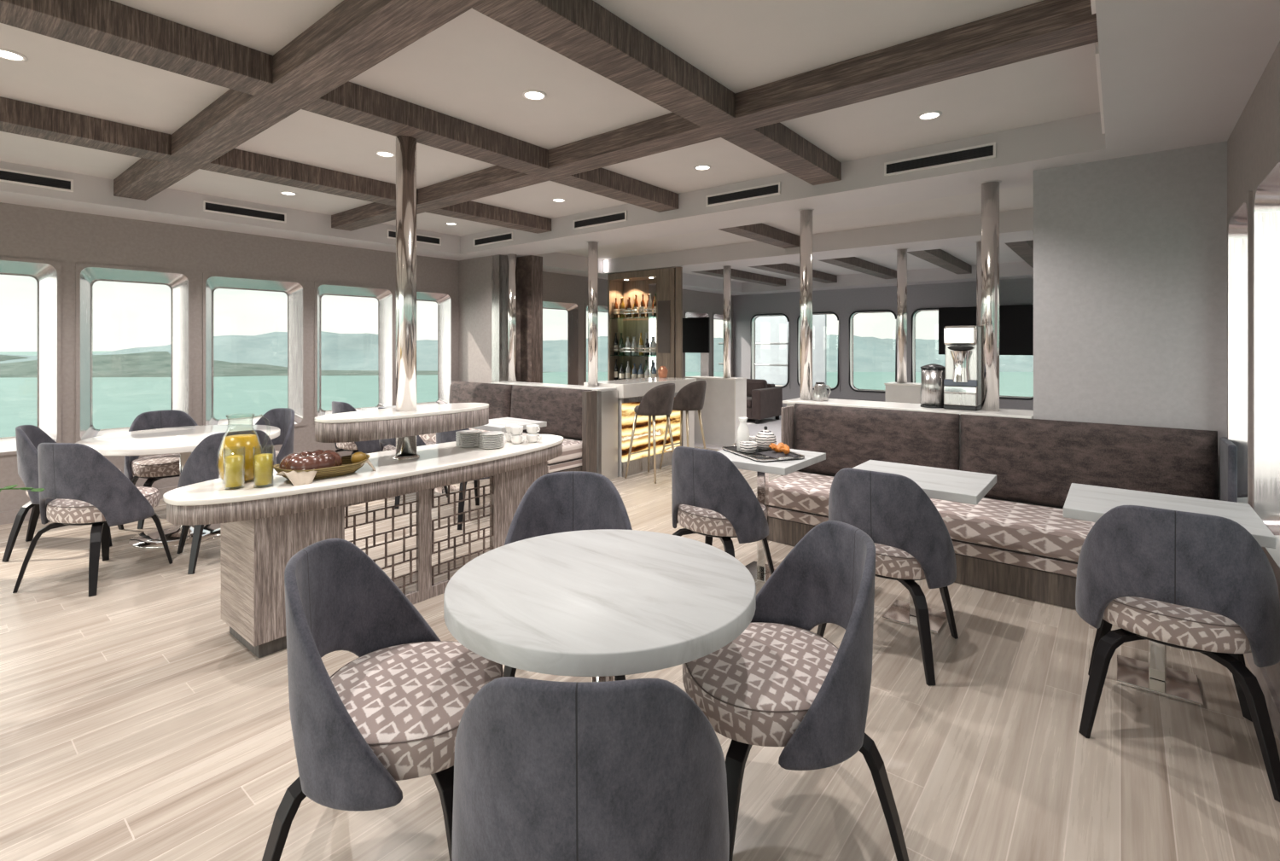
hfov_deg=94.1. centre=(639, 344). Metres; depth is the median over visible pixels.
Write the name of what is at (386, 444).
dining chair
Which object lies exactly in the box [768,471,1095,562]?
seat cushion
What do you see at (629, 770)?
dining chair
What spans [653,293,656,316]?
liquor bottle
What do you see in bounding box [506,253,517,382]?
steel pole
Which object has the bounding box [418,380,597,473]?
bench
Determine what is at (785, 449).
pastry
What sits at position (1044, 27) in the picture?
ceiling beam
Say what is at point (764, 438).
striped pot
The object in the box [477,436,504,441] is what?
plate
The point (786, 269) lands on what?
ceiling beam
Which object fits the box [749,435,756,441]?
striped cup
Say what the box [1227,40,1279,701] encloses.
wall
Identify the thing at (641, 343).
liquor bottle
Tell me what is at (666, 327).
shelf unit
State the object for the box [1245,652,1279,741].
baseboard
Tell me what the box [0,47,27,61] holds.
recessed light
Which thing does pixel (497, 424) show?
table
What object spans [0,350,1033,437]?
sea
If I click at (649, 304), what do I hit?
liquor bottle
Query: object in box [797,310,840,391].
window
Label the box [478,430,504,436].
plate
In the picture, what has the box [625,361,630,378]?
liquor bottle
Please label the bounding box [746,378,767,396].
cushion
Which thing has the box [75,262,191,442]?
window
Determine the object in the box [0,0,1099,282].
ceiling
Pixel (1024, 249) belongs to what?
ceiling beam
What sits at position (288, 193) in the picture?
recessed light
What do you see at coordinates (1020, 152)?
trim
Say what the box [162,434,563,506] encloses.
island countertop
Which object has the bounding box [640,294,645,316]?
liquor bottle
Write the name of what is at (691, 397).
bar stool
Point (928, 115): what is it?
recessed light
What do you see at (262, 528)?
kitchen island
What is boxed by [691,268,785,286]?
ceiling beam
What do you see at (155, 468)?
dining chair
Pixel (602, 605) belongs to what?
round table
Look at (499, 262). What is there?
trim
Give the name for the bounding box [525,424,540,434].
coffee cup
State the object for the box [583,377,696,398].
countertop
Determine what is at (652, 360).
liquor bottle
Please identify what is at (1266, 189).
window
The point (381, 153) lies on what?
recessed light
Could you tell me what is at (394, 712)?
dining chair
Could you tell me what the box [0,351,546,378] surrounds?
hills
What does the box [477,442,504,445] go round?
plate
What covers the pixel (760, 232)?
ceiling beam
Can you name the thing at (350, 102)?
ceiling beam
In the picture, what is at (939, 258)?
ceiling beam
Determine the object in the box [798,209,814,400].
steel pole
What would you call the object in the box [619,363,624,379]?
liquor bottle
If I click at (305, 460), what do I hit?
bread
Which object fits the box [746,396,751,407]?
seat cushion
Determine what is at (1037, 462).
cushion
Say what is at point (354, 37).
ceiling beam
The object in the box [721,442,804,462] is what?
serving tray
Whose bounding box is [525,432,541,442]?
coffee cup
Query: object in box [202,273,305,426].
window
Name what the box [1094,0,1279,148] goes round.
ceiling
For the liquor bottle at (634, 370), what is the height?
0.290 m
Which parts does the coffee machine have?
shelf plate, spout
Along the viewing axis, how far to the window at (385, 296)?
7.29 m
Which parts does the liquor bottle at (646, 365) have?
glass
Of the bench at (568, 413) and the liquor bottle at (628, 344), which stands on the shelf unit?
the liquor bottle at (628, 344)
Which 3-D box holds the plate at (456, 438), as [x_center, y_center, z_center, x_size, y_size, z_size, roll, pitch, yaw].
[-1.134,0.624,3.946,0.166,0.012,0.166,0,0,39]
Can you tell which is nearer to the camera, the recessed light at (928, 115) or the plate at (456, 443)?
the recessed light at (928, 115)
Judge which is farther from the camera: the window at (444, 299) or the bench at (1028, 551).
the window at (444, 299)
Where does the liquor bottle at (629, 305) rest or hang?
on the shelf unit
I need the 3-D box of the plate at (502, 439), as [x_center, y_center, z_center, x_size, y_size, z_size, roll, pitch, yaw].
[-0.971,0.624,3.893,0.166,0.012,0.166,0,0,39]
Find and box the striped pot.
[755,425,776,451]
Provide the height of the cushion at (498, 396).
0.545 m
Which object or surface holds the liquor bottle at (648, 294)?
on the shelf unit
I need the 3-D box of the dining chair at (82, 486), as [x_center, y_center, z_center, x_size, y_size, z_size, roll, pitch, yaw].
[-3.359,1.005,3.707,0.579,0.873,0.570,0,0,6]
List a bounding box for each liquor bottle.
[613,297,617,318]
[613,332,617,354]
[614,359,617,379]
[619,338,624,354]
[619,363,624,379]
[620,297,624,317]
[625,299,628,317]
[625,337,630,354]
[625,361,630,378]
[627,296,631,317]
[632,337,636,354]
[632,363,636,378]
[634,294,638,317]
[638,363,643,378]
[639,332,643,354]
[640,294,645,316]
[644,332,647,354]
[644,360,647,378]
[645,338,649,355]
[645,366,650,378]
[646,294,649,316]
[647,293,651,316]
[650,360,653,377]
[651,336,656,355]
[651,361,656,377]
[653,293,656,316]
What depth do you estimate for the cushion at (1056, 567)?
3.47 m
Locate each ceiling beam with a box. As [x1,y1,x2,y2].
[0,0,272,95]
[0,96,171,161]
[113,0,484,200]
[200,148,417,206]
[301,81,548,174]
[331,0,1098,231]
[425,200,551,233]
[471,0,735,127]
[550,167,678,212]
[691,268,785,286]
[719,222,799,248]
[721,122,841,185]
[747,262,837,283]
[819,256,896,279]
[907,249,971,274]
[1005,240,1033,267]
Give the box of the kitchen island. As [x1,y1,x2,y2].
[162,402,563,657]
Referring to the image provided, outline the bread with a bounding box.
[279,449,342,477]
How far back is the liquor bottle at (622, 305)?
9.43 m
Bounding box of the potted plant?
[0,484,44,491]
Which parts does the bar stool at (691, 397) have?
leg, leg, leg, backrest, leg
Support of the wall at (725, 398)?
on the floor
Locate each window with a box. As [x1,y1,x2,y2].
[0,256,61,455]
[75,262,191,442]
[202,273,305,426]
[314,281,394,424]
[416,289,452,405]
[542,299,579,384]
[584,302,607,382]
[684,310,709,376]
[712,313,723,376]
[718,314,826,387]
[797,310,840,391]
[848,308,896,394]
[910,306,965,383]
[999,303,1033,401]
[1227,191,1252,507]
[1252,154,1279,575]
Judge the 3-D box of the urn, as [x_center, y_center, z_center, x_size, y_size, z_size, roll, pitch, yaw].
[2.188,0.303,4.441,0.176,0.323,0.176,0,0,39]
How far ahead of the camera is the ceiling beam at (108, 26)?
2.46 m
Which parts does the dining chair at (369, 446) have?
seat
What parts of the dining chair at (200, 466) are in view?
leg, leg, backrest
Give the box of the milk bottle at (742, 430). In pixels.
[737,417,749,452]
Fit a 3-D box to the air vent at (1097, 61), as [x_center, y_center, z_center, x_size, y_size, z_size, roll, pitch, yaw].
[2.266,-1.250,2.926,0.016,0.096,1.200,0,0,39]
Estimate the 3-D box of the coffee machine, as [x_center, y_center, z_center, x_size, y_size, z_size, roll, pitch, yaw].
[2.327,0.165,4.303,0.212,0.600,0.280,0,0,39]
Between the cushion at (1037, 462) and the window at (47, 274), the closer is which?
the cushion at (1037, 462)
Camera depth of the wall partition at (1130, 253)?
3.59 m
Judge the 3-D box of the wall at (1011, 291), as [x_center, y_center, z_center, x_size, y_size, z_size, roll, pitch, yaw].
[5.127,0.040,11.513,7.805,2.800,0.160,0,0,39]
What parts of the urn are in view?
lid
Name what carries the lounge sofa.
on the floor
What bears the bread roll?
in the bread basket
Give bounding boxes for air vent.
[0,168,73,191]
[203,200,286,222]
[386,229,441,245]
[473,231,513,246]
[573,210,627,229]
[705,181,780,207]
[884,141,995,176]
[1090,0,1096,14]
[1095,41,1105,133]
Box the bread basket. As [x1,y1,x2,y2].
[273,453,375,485]
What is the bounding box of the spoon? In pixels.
[746,454,769,457]
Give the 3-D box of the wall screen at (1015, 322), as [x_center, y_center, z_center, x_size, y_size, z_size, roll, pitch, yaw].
[5.851,-0.595,9.985,1.530,1.529,0.090,0,0,39]
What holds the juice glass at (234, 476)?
on the island countertop
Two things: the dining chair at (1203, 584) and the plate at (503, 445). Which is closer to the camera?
the dining chair at (1203, 584)
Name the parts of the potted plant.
stem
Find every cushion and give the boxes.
[418,428,581,464]
[448,380,511,418]
[510,384,592,440]
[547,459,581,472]
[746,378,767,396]
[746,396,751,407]
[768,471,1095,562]
[768,506,1077,576]
[793,403,959,476]
[960,413,1218,508]
[1219,436,1237,502]
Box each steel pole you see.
[395,135,416,456]
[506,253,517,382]
[587,240,599,386]
[722,265,732,378]
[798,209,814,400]
[896,248,907,383]
[975,240,981,325]
[978,180,1001,411]
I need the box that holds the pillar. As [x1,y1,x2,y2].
[517,255,542,383]
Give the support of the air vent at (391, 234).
attached to the wall at (69, 238)
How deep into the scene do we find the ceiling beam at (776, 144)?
3.88 m
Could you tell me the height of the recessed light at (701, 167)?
0.008 m
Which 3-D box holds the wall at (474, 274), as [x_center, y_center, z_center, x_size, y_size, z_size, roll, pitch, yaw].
[-2.116,0.150,7.912,0.730,2.580,0.180,0,0,39]
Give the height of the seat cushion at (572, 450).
0.165 m
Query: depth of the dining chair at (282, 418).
5.32 m
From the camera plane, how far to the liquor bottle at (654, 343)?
9.02 m
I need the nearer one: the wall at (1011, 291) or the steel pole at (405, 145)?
the steel pole at (405, 145)
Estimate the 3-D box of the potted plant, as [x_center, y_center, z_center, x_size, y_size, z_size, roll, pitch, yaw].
[-2.492,0.830,1.989,0.454,1.220,0.672,0,0,39]
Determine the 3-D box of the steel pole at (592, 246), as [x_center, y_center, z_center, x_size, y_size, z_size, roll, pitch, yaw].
[-0.523,-0.338,6.614,0.138,1.604,0.138,0,0,39]
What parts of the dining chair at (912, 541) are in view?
leg, backrest, seat, seat frame, leg, leg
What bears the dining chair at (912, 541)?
on the floor
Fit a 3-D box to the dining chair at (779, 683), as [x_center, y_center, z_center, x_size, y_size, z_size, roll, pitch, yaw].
[0.417,1.005,1.798,0.570,0.873,0.579,0,0,-8]
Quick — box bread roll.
[350,451,366,463]
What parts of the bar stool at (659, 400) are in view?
leg, seat, foot rail, leg, leg, backrest, leg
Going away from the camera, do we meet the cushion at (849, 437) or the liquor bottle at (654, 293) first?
the cushion at (849, 437)
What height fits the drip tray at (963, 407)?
0.030 m
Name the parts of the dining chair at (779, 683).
leg, seat, backrest, leg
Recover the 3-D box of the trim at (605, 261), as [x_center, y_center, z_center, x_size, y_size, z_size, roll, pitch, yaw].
[-0.542,-1.250,9.474,0.060,0.180,0.028,0,0,39]
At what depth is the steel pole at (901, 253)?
7.06 m
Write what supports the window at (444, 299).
in the wall at (69, 238)
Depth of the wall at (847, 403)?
4.42 m
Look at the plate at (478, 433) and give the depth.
3.93 m
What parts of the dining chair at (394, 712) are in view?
leg, backrest, seat, leg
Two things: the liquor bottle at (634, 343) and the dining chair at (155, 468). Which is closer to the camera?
the dining chair at (155, 468)
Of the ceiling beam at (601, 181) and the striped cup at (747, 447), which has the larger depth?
the ceiling beam at (601, 181)
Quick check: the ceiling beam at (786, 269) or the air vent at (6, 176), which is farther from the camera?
the ceiling beam at (786, 269)
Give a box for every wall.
[0,202,733,511]
[459,256,491,383]
[491,381,617,479]
[684,375,746,446]
[733,278,1033,410]
[782,397,1033,505]
[884,382,920,403]
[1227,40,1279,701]
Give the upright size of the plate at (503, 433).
0.012 m
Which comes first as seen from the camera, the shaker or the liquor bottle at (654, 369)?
the shaker
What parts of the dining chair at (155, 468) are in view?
leg, leg, seat frame, backrest, seat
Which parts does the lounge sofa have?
armrest, backrest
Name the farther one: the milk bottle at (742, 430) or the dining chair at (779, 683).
the milk bottle at (742, 430)
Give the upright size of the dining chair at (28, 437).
0.873 m
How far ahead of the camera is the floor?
2.17 m
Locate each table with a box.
[75,424,280,548]
[360,405,395,410]
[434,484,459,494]
[443,529,756,681]
[470,417,546,508]
[717,448,826,583]
[852,459,996,634]
[1063,482,1276,706]
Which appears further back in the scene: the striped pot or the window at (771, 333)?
the window at (771, 333)
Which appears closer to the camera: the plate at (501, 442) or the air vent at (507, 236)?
the plate at (501, 442)
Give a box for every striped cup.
[739,440,757,454]
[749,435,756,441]
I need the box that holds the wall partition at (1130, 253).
[1033,141,1227,509]
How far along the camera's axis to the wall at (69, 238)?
5.79 m
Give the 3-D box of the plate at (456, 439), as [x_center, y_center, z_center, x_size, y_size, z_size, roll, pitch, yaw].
[-1.134,0.635,3.946,0.166,0.012,0.166,0,0,39]
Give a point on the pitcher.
(237, 442)
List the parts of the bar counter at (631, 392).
rail, onyx panel, panel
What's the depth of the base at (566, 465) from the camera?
6.01 m
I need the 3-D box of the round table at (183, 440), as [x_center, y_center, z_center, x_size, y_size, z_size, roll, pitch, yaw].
[-3.466,1.065,4.543,1.240,0.750,1.240,0,0,39]
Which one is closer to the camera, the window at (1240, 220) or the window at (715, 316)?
the window at (1240, 220)
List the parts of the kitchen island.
frame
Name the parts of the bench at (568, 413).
panel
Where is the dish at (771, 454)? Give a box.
[757,450,797,459]
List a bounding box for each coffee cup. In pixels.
[504,432,511,442]
[505,424,517,433]
[510,425,523,435]
[510,434,524,443]
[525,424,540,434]
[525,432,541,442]
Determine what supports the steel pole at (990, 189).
on the wall at (847, 403)
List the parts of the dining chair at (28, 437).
leg, leg, backrest, leg, leg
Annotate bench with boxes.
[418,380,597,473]
[768,403,1237,610]
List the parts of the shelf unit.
panel, head panel, guard rail, guard rail, guard rail, guard rail, shelf, panel, shelf, panel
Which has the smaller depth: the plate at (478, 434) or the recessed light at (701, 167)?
the plate at (478, 434)
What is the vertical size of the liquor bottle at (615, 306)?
0.320 m
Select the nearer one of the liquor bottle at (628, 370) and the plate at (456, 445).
the plate at (456, 445)
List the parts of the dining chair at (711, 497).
leg, leg, seat frame, seat, leg, leg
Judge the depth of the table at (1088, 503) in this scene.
2.54 m
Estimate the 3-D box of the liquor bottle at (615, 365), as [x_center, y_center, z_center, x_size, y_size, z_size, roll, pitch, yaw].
[-0.383,0.409,9.536,0.068,0.350,0.067,0,0,6]
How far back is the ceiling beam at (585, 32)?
2.56 m
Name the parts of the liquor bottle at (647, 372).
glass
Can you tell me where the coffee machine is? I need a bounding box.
[943,325,981,410]
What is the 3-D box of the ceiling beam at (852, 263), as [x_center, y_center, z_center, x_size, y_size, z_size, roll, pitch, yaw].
[3.482,-1.292,9.589,0.220,0.135,3.800,0,0,39]
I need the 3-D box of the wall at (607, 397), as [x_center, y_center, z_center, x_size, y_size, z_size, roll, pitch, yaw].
[-1.105,0.953,6.988,2.005,0.975,0.290,0,0,39]
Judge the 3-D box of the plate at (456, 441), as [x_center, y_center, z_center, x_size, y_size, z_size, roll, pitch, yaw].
[-1.134,0.645,3.946,0.166,0.012,0.166,0,0,39]
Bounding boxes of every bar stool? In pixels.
[624,383,674,483]
[659,380,706,469]
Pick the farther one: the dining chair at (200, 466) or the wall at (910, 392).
the wall at (910, 392)
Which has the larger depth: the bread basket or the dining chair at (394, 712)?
the bread basket
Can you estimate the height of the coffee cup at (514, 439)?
0.058 m
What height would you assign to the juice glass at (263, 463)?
0.190 m
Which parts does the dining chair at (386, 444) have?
leg, backrest, seat, leg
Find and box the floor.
[0,415,1279,860]
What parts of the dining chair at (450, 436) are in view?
leg, backrest, leg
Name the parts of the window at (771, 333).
rail, rail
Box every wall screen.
[682,317,709,352]
[938,304,1033,354]
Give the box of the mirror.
[648,283,656,375]
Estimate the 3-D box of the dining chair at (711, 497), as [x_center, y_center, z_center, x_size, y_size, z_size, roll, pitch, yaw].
[0.462,1.005,3.487,0.578,0.873,0.570,0,0,39]
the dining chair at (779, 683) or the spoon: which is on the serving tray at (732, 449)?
the spoon
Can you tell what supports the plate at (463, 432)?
on the plate at (478, 433)
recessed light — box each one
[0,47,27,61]
[279,191,296,195]
[375,150,395,157]
[445,221,457,225]
[522,89,546,100]
[552,197,565,202]
[693,164,710,170]
[917,110,942,120]
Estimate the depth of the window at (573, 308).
9.84 m
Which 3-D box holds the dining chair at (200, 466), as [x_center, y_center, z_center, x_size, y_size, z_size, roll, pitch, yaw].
[-2.833,1.005,4.107,0.570,0.873,0.578,0,0,45]
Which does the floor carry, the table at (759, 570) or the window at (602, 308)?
the table at (759, 570)
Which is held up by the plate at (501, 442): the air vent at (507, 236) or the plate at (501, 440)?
the plate at (501, 440)
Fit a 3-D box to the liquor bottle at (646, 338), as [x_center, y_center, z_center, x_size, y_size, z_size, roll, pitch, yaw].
[0.097,-0.011,9.216,0.067,0.350,0.068,0,0,18]
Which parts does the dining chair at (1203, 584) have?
leg, leg, seat frame, seat, backrest, leg, leg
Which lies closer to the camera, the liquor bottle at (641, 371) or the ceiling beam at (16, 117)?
the ceiling beam at (16, 117)
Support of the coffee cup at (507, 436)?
on the island countertop
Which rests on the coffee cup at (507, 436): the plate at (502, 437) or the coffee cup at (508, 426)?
the coffee cup at (508, 426)
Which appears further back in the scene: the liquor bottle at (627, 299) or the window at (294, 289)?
the liquor bottle at (627, 299)
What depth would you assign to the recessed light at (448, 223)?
6.68 m
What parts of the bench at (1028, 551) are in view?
panel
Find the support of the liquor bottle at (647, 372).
on the shelf unit
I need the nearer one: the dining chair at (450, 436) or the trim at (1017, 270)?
the dining chair at (450, 436)
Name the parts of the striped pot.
lid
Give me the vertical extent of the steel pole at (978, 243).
2.580 m
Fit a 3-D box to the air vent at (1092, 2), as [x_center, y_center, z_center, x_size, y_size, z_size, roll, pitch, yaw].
[1.243,-1.250,1.657,0.016,0.096,1.300,0,0,39]
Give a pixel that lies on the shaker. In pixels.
(662, 371)
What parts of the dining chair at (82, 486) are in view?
leg, seat frame, backrest, leg, seat, leg, leg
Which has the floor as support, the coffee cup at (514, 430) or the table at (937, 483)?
the table at (937, 483)
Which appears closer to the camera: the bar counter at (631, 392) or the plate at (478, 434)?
the plate at (478, 434)
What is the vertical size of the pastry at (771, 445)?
0.056 m
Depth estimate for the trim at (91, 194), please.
5.61 m
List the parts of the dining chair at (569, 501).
leg, backrest, leg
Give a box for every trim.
[0,161,741,293]
[459,112,1233,256]
[491,254,507,382]
[603,207,1033,273]
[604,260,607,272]
[721,261,1033,295]
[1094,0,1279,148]
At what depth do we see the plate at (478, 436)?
3.92 m
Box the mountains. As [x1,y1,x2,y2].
[0,331,1033,372]
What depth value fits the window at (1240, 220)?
3.17 m
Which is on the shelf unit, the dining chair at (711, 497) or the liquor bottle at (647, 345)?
the liquor bottle at (647, 345)
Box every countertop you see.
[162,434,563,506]
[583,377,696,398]
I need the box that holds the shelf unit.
[607,267,682,380]
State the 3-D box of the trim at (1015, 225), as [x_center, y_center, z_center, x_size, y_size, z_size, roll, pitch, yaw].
[2.317,-1.250,7.639,6.915,0.220,0.700,0,0,39]
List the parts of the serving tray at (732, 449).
handle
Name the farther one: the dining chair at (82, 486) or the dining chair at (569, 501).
the dining chair at (82, 486)
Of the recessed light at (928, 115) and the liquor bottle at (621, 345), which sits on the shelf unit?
the liquor bottle at (621, 345)
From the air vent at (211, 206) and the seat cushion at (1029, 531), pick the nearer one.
the seat cushion at (1029, 531)
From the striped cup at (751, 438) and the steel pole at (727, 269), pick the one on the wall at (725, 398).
the steel pole at (727, 269)
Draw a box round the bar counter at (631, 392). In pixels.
[583,377,696,477]
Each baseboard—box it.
[0,485,177,524]
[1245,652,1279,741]
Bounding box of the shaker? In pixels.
[657,366,668,378]
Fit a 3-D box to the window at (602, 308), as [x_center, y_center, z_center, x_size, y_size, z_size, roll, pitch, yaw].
[-0.679,0.092,10.376,0.150,1.589,0.944,0,0,39]
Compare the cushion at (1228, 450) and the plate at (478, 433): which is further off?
the plate at (478, 433)
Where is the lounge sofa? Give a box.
[746,378,782,424]
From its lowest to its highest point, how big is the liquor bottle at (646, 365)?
0.350 m
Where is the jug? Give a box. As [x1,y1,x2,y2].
[812,382,831,401]
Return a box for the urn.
[920,363,945,407]
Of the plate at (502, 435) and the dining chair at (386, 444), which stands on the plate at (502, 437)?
the plate at (502, 435)
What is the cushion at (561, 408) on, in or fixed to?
on the bench at (568, 413)
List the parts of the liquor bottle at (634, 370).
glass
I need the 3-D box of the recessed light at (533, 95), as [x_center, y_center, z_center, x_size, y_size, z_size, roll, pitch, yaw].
[-0.574,-1.356,3.238,0.132,0.008,0.132,0,0,39]
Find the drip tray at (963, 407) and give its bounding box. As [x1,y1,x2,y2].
[943,404,981,410]
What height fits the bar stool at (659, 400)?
1.036 m
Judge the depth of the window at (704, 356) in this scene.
12.95 m
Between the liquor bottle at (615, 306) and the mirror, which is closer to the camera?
the mirror
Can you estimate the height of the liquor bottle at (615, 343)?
0.350 m
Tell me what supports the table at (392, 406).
on the floor
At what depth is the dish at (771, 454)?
3.62 m
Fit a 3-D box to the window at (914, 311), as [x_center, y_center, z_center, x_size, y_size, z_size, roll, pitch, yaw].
[5.562,0.130,11.117,0.944,1.664,0.166,0,0,39]
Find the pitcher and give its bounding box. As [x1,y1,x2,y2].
[216,413,270,482]
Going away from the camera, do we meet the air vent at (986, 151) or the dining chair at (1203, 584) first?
the dining chair at (1203, 584)
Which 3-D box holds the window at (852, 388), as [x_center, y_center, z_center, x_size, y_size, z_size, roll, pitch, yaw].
[4.644,0.130,11.858,0.964,1.664,0.166,0,0,39]
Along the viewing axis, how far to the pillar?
7.66 m
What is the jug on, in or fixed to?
on the wall at (847, 403)
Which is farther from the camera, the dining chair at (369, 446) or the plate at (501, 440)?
the dining chair at (369, 446)
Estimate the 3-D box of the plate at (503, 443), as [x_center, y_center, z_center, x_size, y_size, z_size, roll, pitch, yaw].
[-0.971,0.656,3.893,0.166,0.012,0.166,0,0,39]
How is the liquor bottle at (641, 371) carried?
on the shelf unit
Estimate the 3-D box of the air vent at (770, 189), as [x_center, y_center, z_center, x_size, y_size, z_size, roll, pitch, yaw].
[0.848,-1.246,4.959,0.693,0.096,0.016,0,0,39]
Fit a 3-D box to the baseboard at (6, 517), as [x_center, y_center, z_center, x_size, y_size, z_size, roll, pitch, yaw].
[-5.488,1.390,4.298,0.020,0.100,8.200,0,0,39]
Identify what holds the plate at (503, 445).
on the island countertop
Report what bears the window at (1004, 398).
in the wall at (1011, 291)
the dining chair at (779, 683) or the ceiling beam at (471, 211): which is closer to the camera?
the dining chair at (779, 683)
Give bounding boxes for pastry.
[768,442,784,451]
[772,444,790,453]
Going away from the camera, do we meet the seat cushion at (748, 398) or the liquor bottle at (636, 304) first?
the liquor bottle at (636, 304)
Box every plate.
[455,430,482,434]
[455,432,478,436]
[455,434,478,437]
[455,436,478,439]
[455,437,478,441]
[455,439,478,442]
[455,441,478,444]
[455,442,478,445]
[455,444,477,447]
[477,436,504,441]
[477,438,504,442]
[477,440,504,443]
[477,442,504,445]
[477,442,504,447]
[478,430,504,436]
[478,433,504,437]
[478,435,504,439]
[478,444,504,448]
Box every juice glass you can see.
[223,446,244,489]
[252,445,273,488]
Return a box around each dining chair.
[1,424,124,562]
[12,442,172,596]
[123,409,197,529]
[176,430,276,574]
[254,407,294,464]
[261,538,503,860]
[331,401,380,454]
[378,407,448,508]
[434,428,489,529]
[451,676,729,860]
[503,471,632,680]
[671,446,773,575]
[682,520,909,860]
[816,467,958,685]
[1075,505,1279,802]
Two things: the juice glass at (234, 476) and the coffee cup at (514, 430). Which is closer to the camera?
the juice glass at (234, 476)

